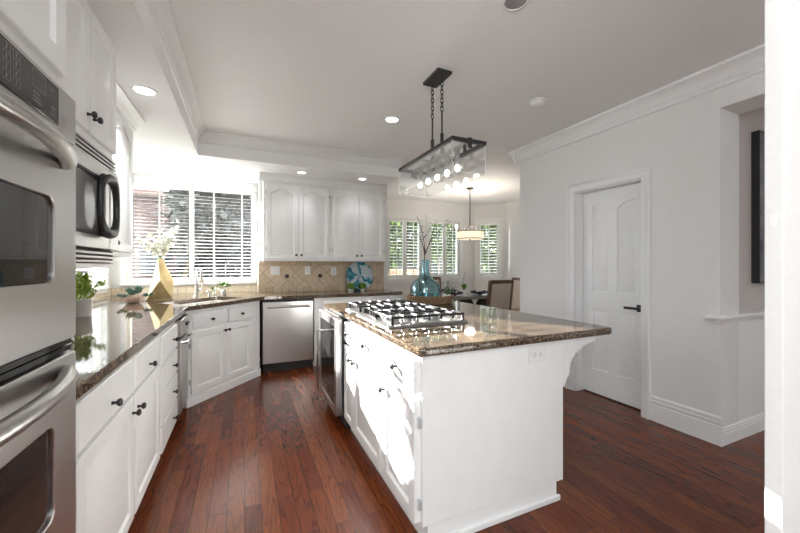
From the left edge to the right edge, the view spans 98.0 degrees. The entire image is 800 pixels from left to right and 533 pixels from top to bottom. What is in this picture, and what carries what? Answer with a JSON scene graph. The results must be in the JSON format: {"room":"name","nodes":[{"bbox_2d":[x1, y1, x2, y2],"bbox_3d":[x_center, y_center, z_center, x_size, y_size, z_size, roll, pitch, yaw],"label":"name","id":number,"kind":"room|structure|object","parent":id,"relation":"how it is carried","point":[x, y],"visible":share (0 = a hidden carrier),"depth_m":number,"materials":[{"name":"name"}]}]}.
{"room":"kitchen","nodes":[
{"label":"kitchen","id":0,"kind":"room"},
{"bbox_2d":[99,268,108,297],"bbox_3d":[-1.847,-0.060,0.236,0.120,2.680,9.140,0,0,-24],"label":"wall","id":1,"kind":"structure","parent":0,"point":[103,271],"depth_m":4.17,"materials":[{"name":"paint"}]},
{"bbox_2d":[65,0,115,267],"bbox_3d":[-1.704,-0.574,1.227,0.956,1.171,0.932,0,0,-24],"label":"upper cabinet","id":2,"kind":"object","parent":1,"relation":"attached to","point":[90,79],"visible":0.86,"depth_m":1.52,"materials":[{"name":"paint"}]},
{"bbox_2d":[72,132,119,262],"bbox_3d":[-1.528,-0.277,1.420,0.530,0.526,0.676,0,0,-24],"label":"microwave oven","id":3,"kind":"object","parent":2,"relation":"in","point":[97,185],"visible":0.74,"depth_m":1.52,"materials":[{"name":"silver metal"}]},
{"bbox_2d":[76,268,107,297],"bbox_3d":[-3.307,-0.379,3.560,0.130,1.407,1.420,0,0,-24],"label":"window","id":4,"kind":"structure","parent":1,"relation":"in","point":[92,271],"depth_m":4.08,"materials":[{"name":"plastic"}]},
{"bbox_2d":[76,269,109,290],"bbox_3d":[-3.247,-0.370,3.592,0.054,1.290,1.290,0,0,-24],"label":"window blind","id":5,"kind":"object","parent":4,"relation":"attached to","point":[100,287],"visible":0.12,"depth_m":3.87,"materials":[{"name":"paint"}]},
{"bbox_2d":[113,80,143,256],"bbox_3d":[-2.185,-0.612,2.128,0.790,1.093,1.090,0,0,-24],"label":"upper cabinet","id":6,"kind":"object","parent":1,"relation":"attached to","point":[128,119],"visible":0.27,"depth_m":2.50,"materials":[{"name":"paint"}]},
{"bbox_2d":[109,192,257,292],"bbox_3d":[-2.854,-0.060,4.727,1.710,2.680,0.120,0,0,-24],"label":"wall","id":7,"kind":"structure","parent":0,"point":[114,280],"depth_m":4.36,"materials":[{"name":"paint"}]},
{"bbox_2d":[119,173,257,285],"bbox_3d":[-2.794,-0.453,4.701,1.618,1.415,0.175,0,0,-24],"label":"window","id":8,"kind":"structure","parent":7,"relation":"in","point":[146,178],"depth_m":4.70,"materials":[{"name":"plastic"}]},
{"bbox_2d":[126,182,187,282],"bbox_3d":[-3.131,-0.420,4.507,0.665,1.270,0.054,0,0,-24],"label":"window blind","id":9,"kind":"object","parent":8,"relation":"attached to","point":[137,184],"visible":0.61,"depth_m":4.49,"materials":[{"name":"paint"}]},
{"bbox_2d":[193,186,253,281],"bbox_3d":[-2.434,-0.420,4.819,0.752,1.270,0.054,0,0,-24],"label":"window blind","id":10,"kind":"object","parent":8,"relation":"attached to","point":[203,189],"visible":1,"depth_m":4.82,"materials":[{"name":"paint"}]},
{"bbox_2d":[86,0,398,184],"bbox_3d":[-0.232,-1.280,0.948,3.410,0.240,8.920,0,0,-24],"label":"ceiling","id":11,"kind":"structure","parent":0,"point":[166,129],"depth_m":3.18,"materials":[{"name":"paint"}]},
{"bbox_2d":[130,84,157,95],"bbox_3d":[-1.692,-1.156,2.300,0.150,0.008,0.150,0,0,-24],"label":"recessed light","id":12,"kind":"object","parent":11,"relation":"in","point":[140,89],"visible":1,"depth_m":2.29,"materials":[{"name":"white plastic"}]},
{"bbox_2d":[258,181,386,292],"bbox_3d":[-1.151,-0.060,5.279,1.850,2.680,0.502,0,0,-24],"label":"wall","id":13,"kind":"structure","parent":0,"point":[297,277],"depth_m":4.92,"materials":[{"name":"tile"}]},
{"bbox_2d":[81,263,258,298],"bbox_3d":[-2.417,0.163,3.750,1.710,0.406,2.020,0,0,-24],"label":"trim","id":14,"kind":"structure","parent":13,"relation":"attached to","point":[184,289],"depth_m":4.67,"materials":[{"name":"tile"}]},
{"bbox_2d":[271,266,279,274],"bbox_3d":[-1.704,0.070,4.752,0.120,0.116,0.009,0,0,-24],"label":"wall switch","id":15,"kind":"object","parent":13,"relation":"attached to","point":[275,270],"visible":1,"depth_m":4.75,"materials":[{"name":"white plastic"}]},
{"bbox_2d":[259,172,331,260],"bbox_3d":[-1.410,-0.610,4.680,0.908,1.100,0.395,0,0,-24],"label":"upper cabinet","id":16,"kind":"object","parent":13,"relation":"attached to","point":[296,210],"visible":1,"depth_m":4.54,"materials":[{"name":"paint"}]},
{"bbox_2d":[305,266,309,274],"bbox_3d":[-1.308,0.070,4.928,0.075,0.116,0.010,0,0,-24],"label":"wall outlet","id":17,"kind":"object","parent":13,"relation":"attached to","point":[307,268],"visible":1,"depth_m":4.92,"materials":[{"name":"white plastic"}]},
{"bbox_2d":[259,261,383,292],"bbox_3d":[-1.073,0.153,5.044,1.800,0.426,0.014,0,0,-24],"label":"trim","id":18,"kind":"structure","parent":13,"relation":"attached to","point":[372,286],"depth_m":4.95,"materials":[{"name":"tile"}]},
{"bbox_2d":[331,267,335,274],"bbox_3d":[-0.969,0.080,5.080,0.075,0.116,0.010,0,0,-24],"label":"wall outlet","id":19,"kind":"object","parent":13,"relation":"attached to","point":[333,269],"visible":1,"depth_m":5.08,"materials":[{"name":"white plastic"}]},
{"bbox_2d":[331,179,386,261],"bbox_3d":[-0.629,-0.610,5.029,0.801,1.100,0.395,0,0,-24],"label":"upper cabinet","id":20,"kind":"object","parent":13,"relation":"attached to","point":[357,208],"visible":0.96,"depth_m":4.88,"materials":[{"name":"paint"}]},
{"bbox_2d":[387,198,473,302],"bbox_3d":[0.402,-0.060,7.563,2.850,2.680,0.120,0,0,-24],"label":"wall","id":21,"kind":"structure","parent":0,"point":[404,206],"depth_m":7.75,"materials":[{"name":"paint"}]},
{"bbox_2d":[387,212,425,282],"bbox_3d":[0.088,-0.367,7.395,0.970,1.451,0.132,0,0,-24],"label":"window","id":22,"kind":"structure","parent":21,"relation":"in","point":[389,215],"depth_m":7.39,"materials":[{"name":"paint"}]},
{"bbox_2d":[388,218,404,277],"bbox_3d":[-0.083,-0.360,7.289,0.395,1.253,0.084,0,0,-24],"label":"window shutter","id":23,"kind":"object","parent":22,"relation":"attached to","point":[389,219],"visible":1,"depth_m":7.28,"materials":[{"name":"paint"}]},
{"bbox_2d":[405,219,420,277],"bbox_3d":[0.281,-0.360,7.452,0.395,1.253,0.083,0,0,-24],"label":"window shutter","id":24,"kind":"object","parent":22,"relation":"attached to","point":[406,220],"visible":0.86,"depth_m":7.42,"materials":[{"name":"paint"}]},
{"bbox_2d":[426,215,462,281],"bbox_3d":[0.983,-0.367,7.795,0.970,1.451,0.132,0,0,-24],"label":"window","id":25,"kind":"structure","parent":21,"relation":"in","point":[428,217],"depth_m":7.79,"materials":[{"name":"paint"}]},
{"bbox_2d":[430,220,443,276],"bbox_3d":[0.811,-0.360,7.689,0.395,1.253,0.083,0,0,-24],"label":"window shutter","id":26,"kind":"object","parent":25,"relation":"attached to","point":[432,222],"visible":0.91,"depth_m":7.68,"materials":[{"name":"paint"}]},
{"bbox_2d":[444,221,459,276],"bbox_3d":[1.176,-0.360,7.852,0.395,1.253,0.084,0,0,-24],"label":"window shutter","id":27,"kind":"object","parent":25,"relation":"attached to","point":[446,222],"visible":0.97,"depth_m":7.81,"materials":[{"name":"paint"}]},
{"bbox_2d":[127,360,764,532],"bbox_3d":[1.149,1.340,2.267,7.250,0.120,10.400,0,0,-24],"label":"floor","id":28,"kind":"structure","parent":0,"point":[261,454],"depth_m":2.11,"materials":[{"name":"brown wood"}]},
{"bbox_2d":[0,0,65,90],"bbox_3d":[-1.258,0.065,0.446,1.074,2.434,0.842,0,0,-24],"label":"tall cabinet","id":29,"kind":"object","parent":28,"relation":"on","point":[38,27],"visible":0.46,"depth_m":0.88,"materials":[{"name":"paint"}]},
{"bbox_2d":[0,29,78,532],"bbox_3d":[-1.025,0.182,0.550,0.698,1.325,0.798,0,0,-24],"label":"double wall oven","id":30,"kind":"object","parent":29,"relation":"in","point":[39,159],"visible":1,"depth_m":0.82,"materials":[{"name":"silver metal"}]},
{"bbox_2d":[76,336,159,532],"bbox_3d":[-1.679,0.844,1.396,1.054,0.872,1.200,0,0,-24],"label":"base cabinet","id":31,"kind":"object","parent":28,"relation":"on","point":[118,418],"visible":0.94,"depth_m":1.43,"materials":[{"name":"paint"}]},
{"bbox_2d":[67,289,401,399],"bbox_3d":[-1.147,0.386,3.183,3.555,0.040,4.059,0,0,-24],"label":"countertop","id":32,"kind":"structure","parent":31,"relation":"on","point":[116,329],"depth_m":2.34,"materials":[{"name":"stone"}]},
{"bbox_2d":[76,271,106,317],"bbox_3d":[-2.267,0.199,2.492,0.243,0.333,0.216,0,0,-24],"label":"potted plant","id":33,"kind":"object","parent":32,"relation":"on","point":[84,307],"visible":0.87,"depth_m":2.47,"materials":[{"name":"green plant"}]},
{"bbox_2d":[116,285,153,302],"bbox_3d":[-2.582,0.279,3.400,0.309,0.173,0.211,0,0,-24],"label":"succulent bowl","id":34,"kind":"object","parent":32,"relation":"on","point":[133,298],"visible":0.99,"depth_m":3.37,"materials":[{"name":"green plant"}]},
{"bbox_2d":[146,259,172,300],"bbox_3d":[-2.578,0.146,3.741,0.243,0.440,0.245,0,0,-38],"label":"vase","id":35,"kind":"object","parent":32,"relation":"on","point":[161,285],"visible":1,"depth_m":3.70,"materials":[{"name":"gold metal"}]},
{"bbox_2d":[135,220,178,258],"bbox_3d":[-2.614,-0.290,3.768,0.403,0.442,0.166,0,0,-15],"label":"flower spray","id":36,"kind":"object","parent":35,"relation":"on","point":[156,247],"visible":1,"depth_m":3.76,"materials":[{"name":"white plant"}]},
{"bbox_2d":[194,267,202,296],"bbox_3d":[-2.378,0.192,4.109,0.100,0.348,0.092,0,0,-24],"label":"kitchen faucet","id":37,"kind":"object","parent":32,"relation":"on","point":[197,290],"visible":1,"depth_m":4.11,"materials":[{"name":"silver metal"}]},
{"bbox_2d":[187,300,219,303],"bbox_3d":[-2.078,0.494,3.677,0.424,0.176,0.806,0,0,17],"label":"undermount sink","id":38,"kind":"object","parent":32,"relation":"in","point":[212,300],"visible":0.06,"depth_m":3.91,"materials":[{"name":"ceramic"}]},
{"bbox_2d":[217,281,231,294],"bbox_3d":[-2.195,0.276,4.349,0.202,0.180,0.163,0,0,36],"label":"jar","id":39,"kind":"object","parent":32,"relation":"on","point":[223,291],"visible":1,"depth_m":4.32,"materials":[{"name":"white ceramic"}]},
{"bbox_2d":[346,283,355,290],"bbox_3d":[-0.696,0.305,4.946,0.133,0.121,0.134,0,0,-24],"label":"pot","id":40,"kind":"object","parent":32,"relation":"on","point":[350,286],"visible":1,"depth_m":4.92,"materials":[{"name":"white ceramic"}]},
{"bbox_2d":[358,283,365,290],"bbox_3d":[-0.541,0.306,5.017,0.134,0.119,0.135,0,0,-24],"label":"pot","id":41,"kind":"object","parent":32,"relation":"on","point":[362,286],"visible":1,"depth_m":4.99,"materials":[{"name":"white ceramic"}]},
{"bbox_3d":[-0.593,0.264,5.158,0.158,0.199,0.149,0,0,-24],"label":"easel","id":42,"kind":"object","parent":32,"relation":"on","visible":0},
{"bbox_2d":[346,262,372,289],"bbox_3d":[-0.593,0.152,5.159,0.420,0.414,0.084,0,0,-24],"label":"decorative plate","id":43,"kind":"object","parent":42,"relation":"on","point":[357,273],"visible":0.87,"depth_m":5.17,"materials":[{"name":"teal ceramic"}]},
{"bbox_2d":[157,321,178,453],"bbox_3d":[-2.053,0.844,2.231,1.054,0.872,0.620,0,0,-24],"label":"base cabinet","id":44,"kind":"object","parent":28,"relation":"on","point":[168,363],"visible":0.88,"depth_m":2.36,"materials":[{"name":"paint"}]},
{"bbox_2d":[175,314,193,414],"bbox_3d":[-2.065,0.845,2.787,0.686,0.870,0.395,0,0,-24],"label":"trash compactor","id":45,"kind":"object","parent":28,"relation":"on","point":[183,322],"visible":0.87,"depth_m":2.81,"materials":[{"name":"silver metal"}]},
{"bbox_2d":[184,301,260,408],"bbox_3d":[-1.962,0.844,3.639,0.494,0.872,0.989,0,0,17],"label":"base cabinet","id":46,"kind":"object","parent":28,"relation":"on","point":[224,347],"visible":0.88,"depth_m":3.50,"materials":[{"name":"paint"}]},
{"bbox_2d":[260,298,313,371],"bbox_3d":[-1.459,0.846,4.461,0.610,0.868,0.664,0,0,-24],"label":"dishwasher","id":47,"kind":"object","parent":28,"relation":"on","point":[286,325],"visible":0.98,"depth_m":4.21,"materials":[{"name":"silver metal"}]},
{"bbox_2d":[316,309,349,427],"bbox_3d":[-0.391,0.846,3.090,0.691,0.868,0.660,0,0,-24],"label":"beverage cooler","id":48,"kind":"object","parent":28,"relation":"on","point":[330,342],"visible":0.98,"depth_m":2.84,"materials":[{"name":"silver metal"}]},
{"bbox_2d":[312,295,400,365],"bbox_3d":[-0.638,0.844,4.856,1.200,0.872,0.654,0,0,-24],"label":"base cabinet","id":49,"kind":"object","parent":28,"relation":"on","point":[319,303],"visible":0.05,"depth_m":4.45,"materials":[{"name":"paint"}]},
{"bbox_2d":[419,277,441,293],"bbox_3d":[0.708,0.759,6.946,0.490,1.042,0.582,0,0,-20],"label":"dining chair","id":50,"kind":"object","parent":28,"relation":"on","point":[431,288],"visible":0.23,"depth_m":7.13,"materials":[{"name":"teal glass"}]},
{"bbox_2d":[344,319,595,532],"bbox_3d":[0.195,0.844,2.668,1.206,0.872,1.962,0,0,-24],"label":"kitchen island","id":51,"kind":"object","parent":28,"relation":"on","point":[470,441],"visible":0.88,"depth_m":1.74,"materials":[{"name":"paint"}]},
{"bbox_2d":[324,301,611,356],"bbox_3d":[0.272,0.386,2.699,1.300,0.040,1.995,0,0,-24],"label":"island countertop","id":52,"kind":"structure","parent":51,"relation":"on","point":[487,327],"depth_m":1.99,"materials":[{"name":"stone"}]},
{"bbox_2d":[345,299,467,328],"bbox_3d":[-0.007,0.331,2.550,0.556,0.070,0.940,0,0,-24],"label":"gas cooktop","id":53,"kind":"object","parent":52,"relation":"in","point":[388,315],"visible":1,"depth_m":2.29,"materials":[{"name":"silver metal"}]},
{"bbox_2d":[406,293,453,304],"bbox_3d":[0.294,0.325,3.396,0.474,0.082,0.402,0,0,-14],"label":"wicker tray","id":54,"kind":"object","parent":52,"relation":"on","point":[422,298],"visible":0.84,"depth_m":3.24,"materials":[{"name":"brown wicker"}]},
{"bbox_2d":[410,260,440,296],"bbox_3d":[0.246,0.149,3.397,0.300,0.409,0.300,0,0,-24],"label":"bottle","id":55,"kind":"object","parent":54,"relation":"in","point":[420,278],"visible":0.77,"depth_m":3.35,"materials":[{"name":"teal glass"}]},
{"bbox_2d":[414,217,450,296],"bbox_3d":[0.319,-0.067,3.426,0.419,0.811,0.071,0,0,-24],"label":"twigs","id":56,"kind":"object","parent":55,"relation":"in","point":[424,249],"visible":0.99,"depth_m":3.39,"materials":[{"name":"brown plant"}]},
{"bbox_2d":[442,281,454,296],"bbox_3d":[0.466,0.251,3.397,0.110,0.205,0.123,0,0,25],"label":"pot","id":57,"kind":"object","parent":54,"relation":"in","point":[448,291],"visible":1,"depth_m":3.39,"materials":[{"name":"white ceramic"}]},
{"bbox_2d":[528,346,545,362],"bbox_3d":[0.724,0.468,1.835,0.120,0.080,0.009,0,0,-24],"label":"wall outlet","id":58,"kind":"object","parent":51,"relation":"attached to","point":[535,354],"visible":1,"depth_m":1.83,"materials":[{"name":"white plastic"}]},
{"bbox_2d":[533,351,542,357],"bbox_3d":[0.725,0.468,1.833,0.070,0.034,0.002,0,0,-24],"label":"receptacle","id":59,"kind":"object","parent":58,"relation":"attached to","point":[536,354],"depth_m":1.83,"materials":[{"name":"white plastic"}]},
{"bbox_2d":[453,293,486,305],"bbox_3d":[1.211,0.910,6.403,1.240,0.740,0.840,0,0,-24],"label":"dining table","id":60,"kind":"object","parent":28,"relation":"on","point":[466,298],"visible":0.12,"depth_m":6.06,"materials":[{"name":"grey wood"}]},
{"bbox_2d":[449,291,462,296],"bbox_3d":[0.928,0.495,6.006,0.326,0.090,0.332,0,0,-24],"label":"place setting","id":61,"kind":"object","parent":60,"relation":"on","point":[456,294],"visible":0.49,"depth_m":5.95,"materials":[{"name":"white ceramic"}]},
{"bbox_2d":[461,274,466,294],"bbox_3d":[1.169,0.329,6.351,0.105,0.421,0.105,0,0,-24],"label":"table plant","id":62,"kind":"object","parent":60,"relation":"on","point":[463,285],"visible":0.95,"depth_m":6.33,"materials":[{"name":"green plant"}]},
{"bbox_2d":[470,290,486,295],"bbox_3d":[1.411,0.495,6.200,0.326,0.090,0.332,0,0,-24],"label":"place setting","id":63,"kind":"object","parent":60,"relation":"on","point":[483,292],"visible":0.94,"depth_m":6.16,"materials":[{"name":"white ceramic"}]},
{"bbox_2d":[486,280,513,309],"bbox_3d":[1.550,0.759,5.939,0.490,1.042,0.582,0,0,-24],"label":"dining chair","id":64,"kind":"object","parent":28,"relation":"on","point":[499,292],"visible":0.4,"depth_m":5.69,"materials":[{"name":"beige fabric"}]},
{"bbox_2d":[511,277,519,310],"bbox_3d":[2.083,0.759,6.732,0.582,1.042,0.490,0,0,-14],"label":"dining chair","id":65,"kind":"object","parent":28,"relation":"on","point":[515,306],"visible":0.23,"depth_m":6.77,"materials":[{"name":"beige fabric"}]},
{"bbox_2d":[765,0,799,532],"bbox_3d":[1.313,-0.025,1.056,0.762,2.590,0.035,0,0,-24],"label":"wall","id":66,"kind":"structure","parent":28,"relation":"on","point":[782,17],"depth_m":0.90,"materials":[{"name":"paint"}]},
{"bbox_2d":[169,0,764,204],"bbox_3d":[1.149,-1.460,2.267,7.250,0.120,10.400,0,0,-24],"label":"ceiling","id":67,"kind":"structure","parent":0,"point":[322,73],"depth_m":2.41,"materials":[{"name":"paint"}]},
{"bbox_2d":[145,0,402,167],"bbox_3d":[0.513,-1.345,0.613,2.323,0.109,7.700,0,0,-24],"label":"trim","id":68,"kind":"structure","parent":67,"relation":"attached to","point":[160,11],"depth_m":3.50,"materials":[{"name":"paint"}]},
{"bbox_2d":[384,116,399,122],"bbox_3d":[-0.076,-1.396,3.329,0.150,0.008,0.150,0,0,-24],"label":"recessed light","id":69,"kind":"object","parent":67,"relation":"in","point":[391,119],"visible":1,"depth_m":3.33,"materials":[{"name":"white plastic"}]},
{"bbox_2d":[399,68,486,196],"bbox_3d":[0.275,-0.995,2.583,0.268,0.811,0.834,0,0,-24],"label":"pendant","id":70,"kind":"object","parent":67,"relation":"hanging from","point":[437,167],"visible":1,"depth_m":2.48,"materials":[{"name":"clear glass"}]},
{"bbox_2d":[442,172,451,178],"bbox_3d":[0.330,-0.698,2.460,0.072,0.171,0.071,0,0,-24],"label":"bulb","id":71,"kind":"object","parent":70,"relation":"attached to","point":[447,174],"depth_m":2.47,"materials":[{"name":"white glass"}]},
{"bbox_2d":[453,148,462,174],"bbox_3d":[0.385,-0.698,2.337,0.072,0.171,0.071,0,0,-24],"label":"bulb","id":72,"kind":"object","parent":70,"relation":"attached to","point":[457,150],"depth_m":2.33,"materials":[{"name":"white glass"}]},
{"bbox_2d":[456,187,483,239],"bbox_3d":[1.263,-0.925,6.286,0.488,0.950,0.488,0,0,-24],"label":"drum pendant","id":73,"kind":"object","parent":67,"relation":"hanging from","point":[463,234],"visible":1,"depth_m":6.13,"materials":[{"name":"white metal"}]},
{"bbox_2d":[457,238,480,239],"bbox_3d":[1.263,-0.478,6.286,0.472,0.004,0.472,0,0,-24],"label":"diffuser","id":74,"kind":"object","parent":73,"relation":"attached to","point":[457,238],"depth_m":6.25,"materials":[{"name":"beige"}]},
{"bbox_2d":[501,0,529,11],"bbox_3d":[0.612,-1.396,1.840,0.150,0.008,0.150,0,0,-24],"label":"recessed light","id":75,"kind":"object","parent":67,"relation":"in","point":[507,5],"visible":1,"depth_m":1.86,"materials":[{"name":"white plastic"}]},
{"bbox_2d":[530,97,545,107],"bbox_3d":[1.173,-1.378,2.962,0.130,0.044,0.130,0,0,-24],"label":"smoke detector","id":76,"kind":"object","parent":67,"relation":"attached to","point":[539,102],"visible":1,"depth_m":2.93,"materials":[{"name":"white plastic"}]},
{"bbox_2d":[474,203,504,303],"bbox_3d":[2.061,-0.060,8.007,0.706,2.680,0.120,0,0,21],"label":"wall","id":77,"kind":"structure","parent":0,"point":[487,210],"depth_m":7.96,"materials":[{"name":"paint"}]},
{"bbox_2d":[475,217,502,280],"bbox_3d":[2.037,-0.367,7.988,0.626,1.431,0.132,0,0,21],"label":"window","id":78,"kind":"structure","parent":77,"relation":"in","point":[499,219],"depth_m":7.92,"materials":[{"name":"paint"}]},
{"bbox_2d":[478,222,498,276],"bbox_3d":[2.024,-0.360,7.969,0.459,1.253,0.092,0,0,18],"label":"window shutter","id":79,"kind":"object","parent":78,"relation":"attached to","point":[486,223],"visible":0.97,"depth_m":7.93,"materials":[{"name":"paint"}]},
{"bbox_2d":[505,200,519,311],"bbox_3d":[2.982,-0.060,6.576,0.125,2.680,2.970,0,0,-24],"label":"wall","id":80,"kind":"structure","parent":0,"point":[512,209],"depth_m":7.60,"materials":[{"name":"paint"}]},
{"bbox_2d":[520,72,764,426],"bbox_3d":[3.001,-0.060,1.178,0.260,2.680,6.900,0,0,-24],"label":"wall","id":81,"kind":"structure","parent":0,"point":[690,147],"depth_m":2.70,"materials":[{"name":"paint"}]},
{"bbox_2d":[566,167,650,419],"bbox_3d":[1.983,0.229,3.292,0.192,2.103,0.815,0,0,-24],"label":"trim","id":82,"kind":"structure","parent":81,"relation":"attached to","point":[613,181],"depth_m":3.37,"materials":[{"name":"paint"}]},
{"bbox_2d":[583,183,640,408],"bbox_3d":[2.010,0.269,3.295,0.100,1.999,0.627,0,0,-24],"label":"door","id":83,"kind":"structure","parent":81,"relation":"in","point":[611,217],"depth_m":3.29,"materials":[{"name":"paint"}]},
{"bbox_2d":[508,43,764,164],"bbox_3d":[3.355,-1.330,2.706,2.355,0.140,4.600,0,0,-24],"label":"trim","id":84,"kind":"structure","parent":81,"relation":"attached to","point":[749,63],"depth_m":2.80,"materials":[{"name":"paint"}]},
{"bbox_2d":[563,383,722,446],"bbox_3d":[1.866,1.177,3.374,0.018,0.205,2.005,0,0,-24],"label":"baseboard","id":85,"kind":"structure","parent":81,"relation":"attached to","point":[708,427],"depth_m":2.64,"materials":[{"name":"paint"}]},
{"bbox_2d":[739,107,764,310],"bbox_3d":[3.423,-0.060,3.147,2.120,2.680,0.150,0,0,-24],"label":"wall","id":86,"kind":"structure","parent":0,"point":[751,295],"depth_m":2.77,"materials":[{"name":"paint"}]},
{"bbox_2d":[751,130,764,282],"bbox_3d":[3.186,-0.465,2.931,0.774,1.214,0.050,0,0,-24],"label":"canvas painting","id":87,"kind":"object","parent":86,"relation":"attached to","point":[757,137],"visible":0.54,"depth_m":2.77,"materials":[{"name":"black metal"}]},
{"bbox_2d":[739,318,764,420],"bbox_3d":[3.350,0.830,2.995,2.378,0.900,0.068,0,0,-24],"label":"wall","id":88,"kind":"structure","parent":0,"point":[751,332],"depth_m":2.66,"materials":[{"name":"paint"}]},
{"bbox_2d":[704,308,764,322],"bbox_3d":[3.254,0.382,2.926,2.270,0.053,0.115,0,0,-24],"label":"trim","id":89,"kind":"structure","parent":88,"relation":"attached to","point":[756,313],"depth_m":2.52,"materials":[{"name":"paint"}]},
{"bbox_2d":[722,412,764,446],"bbox_3d":[3.237,1.218,2.897,2.125,0.123,0.018,0,0,-24],"label":"baseboard","id":90,"kind":"structure","parent":88,"relation":"attached to","point":[752,425],"depth_m":2.58,"materials":[{"name":"paint"}]},
{"label":"outside","id":91,"kind":"structure","parent":0,"visible":0},
{"bbox_3d":[-13.418,1.680,36.119,85.000,0.200,63.100,0,0,-24],"label":"ground","id":92,"kind":"structure","parent":91,"visible":0},
{"bbox_2d":[132,188,198,279],"bbox_3d":[-17.156,-0.945,15.331,15.000,5.050,3.600,0,0,-24],"label":"brick house","id":93,"kind":"structure","parent":92,"relation":"on","point":[139,211],"depth_m":16.09,"materials":[{"name":"brick"}]},
{"bbox_2d":[151,189,250,278],"bbox_3d":[-7.015,-1.661,13.308,4.084,6.530,3.753,0,0,-24],"label":"tree","id":94,"kind":"object","parent":92,"relation":"on","point":[233,213],"visible":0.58,"depth_m":12.46,"materials":[{"name":"green plant"}]},
{"bbox_2d":[221,232,250,276],"bbox_3d":[-7.537,-2.719,20.086,5.950,9.342,6.494,0,0,-9],"label":"tree","id":95,"kind":"object","parent":92,"relation":"on","point":[248,270],"visible":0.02,"depth_m":18.42,"materials":[{"name":"green plant"}]},
{"bbox_2d":[202,245,496,278],"bbox_3d":[-1.098,-0.045,26.945,48.000,3.150,0.090,0,0,-24],"label":"fence","id":96,"kind":"object","parent":92,"relation":"on","point":[222,269],"visible":0.02,"depth_m":22.80,"materials":[{"name":"brown wood"}]},
{"bbox_2d":[390,270,417,274],"bbox_3d":[-0.413,0.850,11.455,2.600,1.460,0.250,0,0,-24],"label":"wall","id":97,"kind":"structure","parent":92,"relation":"on","point":[392,272],"depth_m":11.51,"materials":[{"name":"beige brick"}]},
{"bbox_2d":[390,221,448,268],"bbox_3d":[0.318,-1.128,14.781,3.422,5.464,3.405,0,0,-24],"label":"tree","id":98,"kind":"object","parent":92,"relation":"on","point":[399,227],"visible":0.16,"depth_m":14.34,"materials":[{"name":"green plant"}]},
{"bbox_2d":[417,224,483,273],"bbox_3d":[2.289,-1.421,19.082,4.239,6.049,4.272,0,0,-24],"label":"tree","id":99,"kind":"object","parent":92,"relation":"on","point":[448,240],"visible":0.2,"depth_m":18.69,"materials":[{"name":"green plant"}]},
{"bbox_2d":[481,225,496,273],"bbox_3d":[5.652,-1.774,21.112,3.494,6.755,4.115,0,0,-24],"label":"tree","id":100,"kind":"object","parent":92,"relation":"on","point":[492,250],"visible":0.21,"depth_m":20.60,"materials":[{"name":"green plant"}]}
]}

